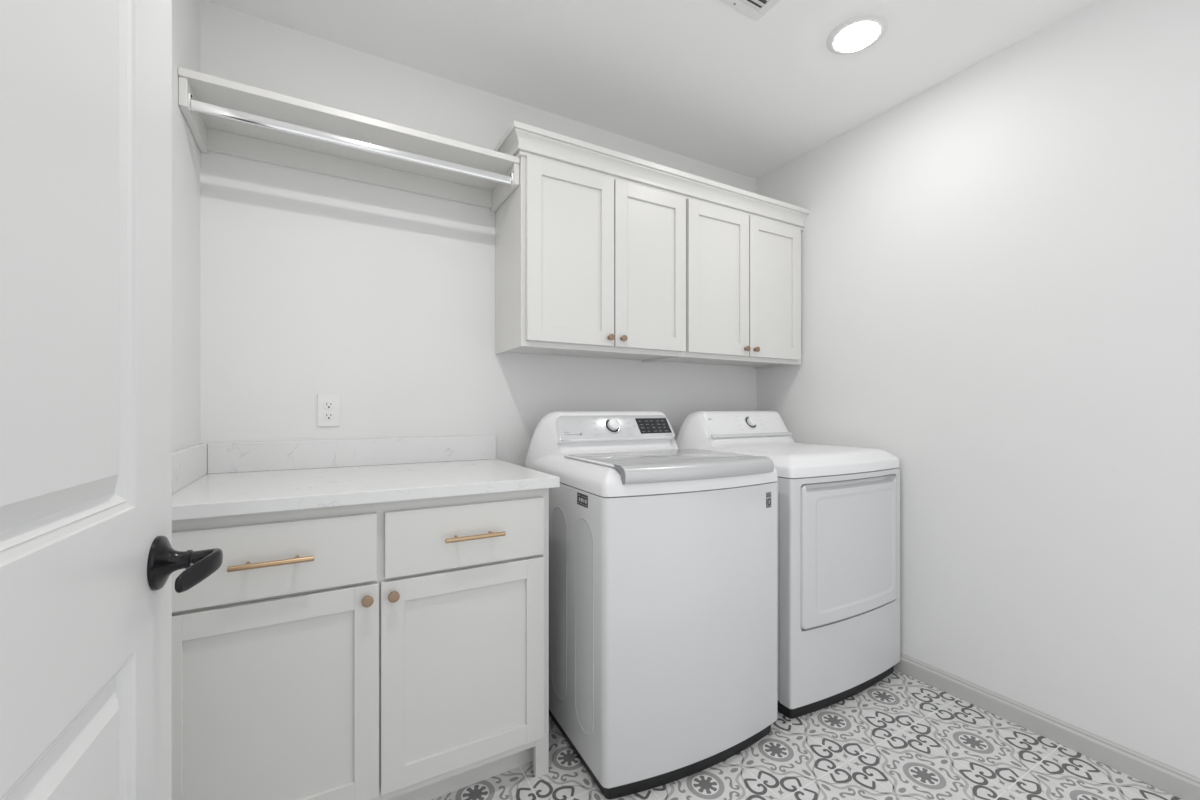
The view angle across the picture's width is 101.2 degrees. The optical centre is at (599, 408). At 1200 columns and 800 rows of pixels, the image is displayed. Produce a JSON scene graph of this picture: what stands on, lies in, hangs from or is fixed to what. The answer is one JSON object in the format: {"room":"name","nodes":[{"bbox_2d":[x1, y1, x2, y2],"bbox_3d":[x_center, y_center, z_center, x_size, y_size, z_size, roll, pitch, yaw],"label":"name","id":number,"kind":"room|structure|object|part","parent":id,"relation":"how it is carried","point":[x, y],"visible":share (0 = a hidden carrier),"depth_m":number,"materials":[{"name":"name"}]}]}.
{"room":"laundry room","nodes":[
{"label":"laundry room","id":0,"kind":"room"},
{"bbox_2d":[172,0,199,451],"bbox_3d":[-0.848,-0.094,0.719,0.100,2.540,1.928,0,0,-30],"label":"wall","id":1,"kind":"structure","parent":0,"point":[185,13],"depth_m":1.39,"materials":[{"name":"white paint"}]},
{"bbox_2d":[172,443,207,493],"bbox_3d":[-1.116,0.160,1.312,0.020,0.097,0.629,0,0,-30],"label":"backsplash","id":2,"kind":"structure","parent":1,"relation":"attached to","point":[189,464],"depth_m":1.35,"materials":[{"name":"white stone"}]},
{"bbox_2d":[200,0,756,467],"bbox_3d":[-0.216,-0.094,2.245,2.708,2.540,0.100,0,0,-30],"label":"wall","id":3,"kind":"structure","parent":0,"point":[381,299],"depth_m":1.82,"materials":[{"name":"white paint"}]},
{"bbox_2d":[317,394,339,426],"bbox_3d":[-0.966,0.006,1.756,0.071,0.115,0.008,0,0,-30],"label":"wall outlet","id":4,"kind":"object","parent":3,"relation":"attached to","point":[328,405],"visible":1,"depth_m":1.75,"materials":[{"name":"white plastic"}]},
{"bbox_2d":[323,412,333,419],"bbox_3d":[-0.965,0.025,1.753,0.034,0.028,0.002,0,0,-30],"label":"receptacle","id":5,"kind":"object","parent":4,"relation":"attached to","point":[326,415],"depth_m":1.75,"materials":[{"name":"white plastic"}]},
{"bbox_2d":[323,401,333,408],"bbox_3d":[-0.965,-0.014,1.753,0.034,0.028,0.002,0,0,-30],"label":"receptacle","id":6,"kind":"object","parent":4,"relation":"attached to","point":[326,404],"depth_m":1.75,"materials":[{"name":"white plastic"}]},
{"bbox_2d":[178,67,519,211],"bbox_3d":[-0.787,-0.871,1.692,0.968,0.098,0.295,0,0,-30],"label":"wall shelf","id":7,"kind":"object","parent":3,"relation":"attached to","point":[211,133],"visible":0.98,"depth_m":1.66,"materials":[{"name":"white paint"}]},
{"bbox_2d":[189,93,191,111],"bbox_3d":[-1.134,-0.847,1.365,0.004,0.046,0.021,0,0,-30],"label":"socket","id":8,"kind":"object","parent":7,"relation":"attached to","point":[190,94],"depth_m":1.36,"materials":[{"name":"grey metal"}]},
{"bbox_2d":[191,98,510,184],"bbox_3d":[-0.731,-0.843,1.594,0.923,0.031,0.016,0,0,-30],"label":"rod","id":9,"kind":"object","parent":7,"relation":"attached to","point":[200,106],"visible":1,"depth_m":1.54,"materials":[{"name":"silver metal"}]},
{"bbox_2d":[208,435,495,473],"bbox_3d":[-0.846,0.160,1.817,0.948,0.097,0.020,0,0,-30],"label":"backsplash","id":10,"kind":"structure","parent":3,"relation":"attached to","point":[233,457],"depth_m":1.76,"materials":[{"name":"white stone"}]},
{"bbox_2d":[495,155,685,361],"bbox_3d":[-0.022,-0.589,2.097,0.759,0.720,0.347,0,0,-30],"label":"upper cabinet","id":11,"kind":"object","parent":3,"relation":"attached to","point":[588,264],"visible":0.93,"depth_m":1.95,"materials":[{"name":"white paint"}]},
{"bbox_3d":[-0.108,-0.585,1.887,0.368,0.670,0.019,0,0,-30],"label":"cabinet door","id":12,"kind":"part","parent":11,"relation":"part of","materials":[{"name":"white paint"}]},
{"bbox_3d":[0.042,-0.283,1.948,0.026,0.026,0.024,0,0,-30],"label":"knob","id":13,"kind":"part","parent":11,"relation":"part of","materials":[{"name":"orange metal"}]},
{"bbox_3d":[0.095,-0.283,1.977,0.026,0.026,0.024,0,0,-30],"label":"knob","id":14,"kind":"part","parent":11,"relation":"part of","materials":[{"name":"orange metal"}]},
{"bbox_3d":[0.214,-0.585,2.070,0.361,0.670,0.019,0,0,-30],"label":"cabinet door","id":15,"kind":"part","parent":11,"relation":"part of","materials":[{"name":"white paint"}]},
{"bbox_2d":[494,120,808,230],"bbox_3d":[0.297,-0.970,2.280,1.580,0.097,0.346,0,0,-30],"label":"crown molding","id":16,"kind":"structure","parent":11,"relation":"attached to","point":[520,139],"depth_m":2.02,"materials":[{"name":"white paint"}]},
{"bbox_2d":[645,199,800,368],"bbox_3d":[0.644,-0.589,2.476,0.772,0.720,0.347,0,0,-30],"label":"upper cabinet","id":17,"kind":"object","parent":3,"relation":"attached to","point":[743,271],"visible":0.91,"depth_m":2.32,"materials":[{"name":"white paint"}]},
{"bbox_3d":[0.544,-0.585,2.258,0.366,0.670,0.019,0,0,-30],"label":"cabinet door","id":18,"kind":"part","parent":17,"relation":"part of","materials":[{"name":"white paint"}]},
{"bbox_3d":[0.704,-0.589,2.372,0.772,0.720,0.019,0,0,-30],"label":"frame","id":19,"kind":"part","parent":17,"relation":"part of","materials":[{"name":"white paint"}]},
{"bbox_3d":[0.866,-0.585,2.441,0.359,0.670,0.019,0,0,-30],"label":"cabinet door","id":20,"kind":"part","parent":17,"relation":"part of","materials":[{"name":"white paint"}]},
{"bbox_2d":[205,0,1097,178],"bbox_3d":[0.392,-1.364,1.177,2.708,0.100,2.558,0,0,-30],"label":"ceiling","id":21,"kind":"structure","parent":0,"point":[707,81],"depth_m":1.83,"materials":[{"name":"white paint"}]},
{"bbox_2d":[720,0,779,20],"bbox_3d":[0.449,-1.309,1.488,0.314,0.009,0.222,0,0,-30],"label":"ceiling vent","id":22,"kind":"object","parent":21,"relation":"in","point":[755,9],"visible":1,"depth_m":1.60,"materials":[{"name":"white metal"}]},
{"bbox_2d":[826,13,887,54],"bbox_3d":[0.901,-1.306,1.731,0.193,0.014,0.193,0,0,-30],"label":"recessed light","id":23,"kind":"object","parent":21,"relation":"in","point":[860,32],"visible":1,"depth_m":1.71,"materials":[{"name":"white paint"}]},
{"bbox_2d":[432,669,1181,799],"bbox_3d":[0.392,1.156,1.177,2.708,0.060,2.558,0,0,-30],"label":"floor","id":24,"kind":"structure","parent":0,"point":[901,737],"depth_m":1.56,"materials":[{"name":"tile"}]},
{"bbox_2d":[172,488,548,799],"bbox_3d":[-0.705,0.684,1.528,0.945,0.885,0.659,0,0,-30],"label":"base cabinet","id":25,"kind":"object","parent":24,"relation":"on","point":[396,650],"visible":0.88,"depth_m":1.25,"materials":[{"name":"white paint"}]},
{"bbox_3d":[-0.757,0.355,1.140,0.166,0.012,0.036,0,0,-30],"label":"bar pull","id":26,"kind":"part","parent":25,"relation":"part of","materials":[{"name":"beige metal"}]},
{"bbox_3d":[-0.770,0.355,1.164,0.446,0.172,0.019,0,0,-30],"label":"drawer","id":27,"kind":"part","parent":25,"relation":"part of","materials":[{"name":"white paint"}]},
{"bbox_3d":[-0.769,0.724,1.165,0.450,0.548,0.019,0,0,-30],"label":"cabinet door","id":28,"kind":"part","parent":25,"relation":"part of","materials":[{"name":"white paint"}]},
{"bbox_2d":[172,435,559,520],"bbox_3d":[-0.701,0.176,1.544,0.970,0.129,0.636,0,0,-30],"label":"countertop","id":29,"kind":"structure","parent":25,"relation":"on","point":[209,480],"depth_m":1.50,"materials":[{"name":"white stone"}]},
{"bbox_3d":[-0.587,0.484,1.244,0.028,0.028,0.024,0,0,-30],"label":"knob","id":30,"kind":"part","parent":25,"relation":"part of","materials":[{"name":"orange metal"}]},
{"bbox_3d":[-0.534,0.484,1.274,0.028,0.028,0.024,0,0,-30],"label":"knob","id":31,"kind":"part","parent":25,"relation":"part of","materials":[{"name":"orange metal"}]},
{"bbox_3d":[-0.371,0.724,1.391,0.456,0.548,0.019,0,0,-30],"label":"cabinet door","id":32,"kind":"part","parent":25,"relation":"part of","materials":[{"name":"white paint"}]},
{"bbox_3d":[-0.367,0.355,1.394,0.446,0.172,0.019,0,0,-30],"label":"drawer","id":33,"kind":"part","parent":25,"relation":"part of","materials":[{"name":"white paint"}]},
{"bbox_3d":[-0.348,0.355,1.373,0.166,0.012,0.036,0,0,-30],"label":"bar pull","id":34,"kind":"part","parent":25,"relation":"part of","materials":[{"name":"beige metal"}]},
{"bbox_2d":[525,411,777,799],"bbox_3d":[0.171,0.569,1.832,0.691,1.116,0.730,0,0,-28],"label":"washing machine","id":35,"kind":"object","parent":24,"relation":"on","point":[663,557],"visible":0.97,"depth_m":1.52,"materials":[{"name":"white metal"}]},
{"bbox_3d":[0.074,0.073,2.022,0.534,0.092,0.060,0,0,-28],"label":"control panel","id":36,"kind":"part","parent":35,"relation":"part of","materials":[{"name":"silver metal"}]},
{"bbox_3d":[0.214,0.169,1.750,0.590,0.007,0.365,0,0,-28],"label":"lid","id":37,"kind":"part","parent":35,"relation":"part of","materials":[{"name":"white plastic"}]},
{"bbox_3d":[0.214,0.165,1.750,0.562,0.002,0.341,0,0,-28],"label":"lid glass","id":38,"kind":"part","parent":35,"relation":"part of","materials":[{"name":"grey"}]},
{"bbox_3d":[0.319,0.190,1.553,0.580,0.053,0.098,0,0,-28],"label":"lid handle","id":39,"kind":"part","parent":35,"relation":"part of","materials":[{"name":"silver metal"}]},
{"bbox_2d":[676,411,899,718],"bbox_3d":[0.821,0.569,2.221,0.692,1.116,0.720,0,0,-30],"label":"dryer","id":40,"kind":"object","parent":24,"relation":"on","point":[839,506],"visible":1,"depth_m":1.88,"materials":[{"name":"white metal"}]},
{"bbox_3d":[0.977,0.665,1.947,0.692,0.825,0.076,0,0,-30],"label":"panel","id":41,"kind":"part","parent":40,"relation":"part of","materials":[{"name":"white metal"}]},
{"bbox_3d":[0.986,0.540,1.931,0.598,0.528,0.053,0,0,-30],"label":"door","id":42,"kind":"part","parent":40,"relation":"part of","materials":[{"name":"white metal"}]},
{"bbox_2d":[757,0,1199,777],"bbox_3d":[1.550,-0.094,1.780,0.100,2.540,2.458,0,0,-30],"label":"wall","id":43,"kind":"structure","parent":0,"point":[1000,264],"depth_m":1.72,"materials":[{"name":"white paint"}]},
{"bbox_2d":[894,653,1199,799],"bbox_3d":[1.500,1.089,1.751,0.015,0.076,2.458,0,0,-30],"label":"baseboard","id":44,"kind":"structure","parent":43,"relation":"attached to","point":[1183,785],"depth_m":1.65,"materials":[{"name":"grey paint"}]},
{"bbox_3d":[-0.323,-0.094,-0.032,0.069,2.440,0.105,0,0,-30],"label":"wall","id":45,"kind":"structure","parent":0,"visible":0},
{"bbox_2d":[0,0,222,799],"bbox_3d":[-0.452,0.103,0.401,0.110,2.023,0.765,0,0,-26],"label":"door","id":46,"kind":"structure","parent":45,"relation":"in","point":[88,559],"depth_m":0.50,"materials":[{"name":"white paint"}]},
{"bbox_3d":[-0.596,0.213,0.690,0.041,0.073,0.073,0,0,-30],"label":"handle","id":47,"kind":"part","parent":46,"relation":"part of","materials":[{"name":"black metal"}]},
{"bbox_3d":[-0.543,0.217,0.669,0.041,0.035,0.105,0,0,-30],"label":"lever","id":48,"kind":"part","parent":46,"relation":"part of","materials":[{"name":"black metal"}]}
]}

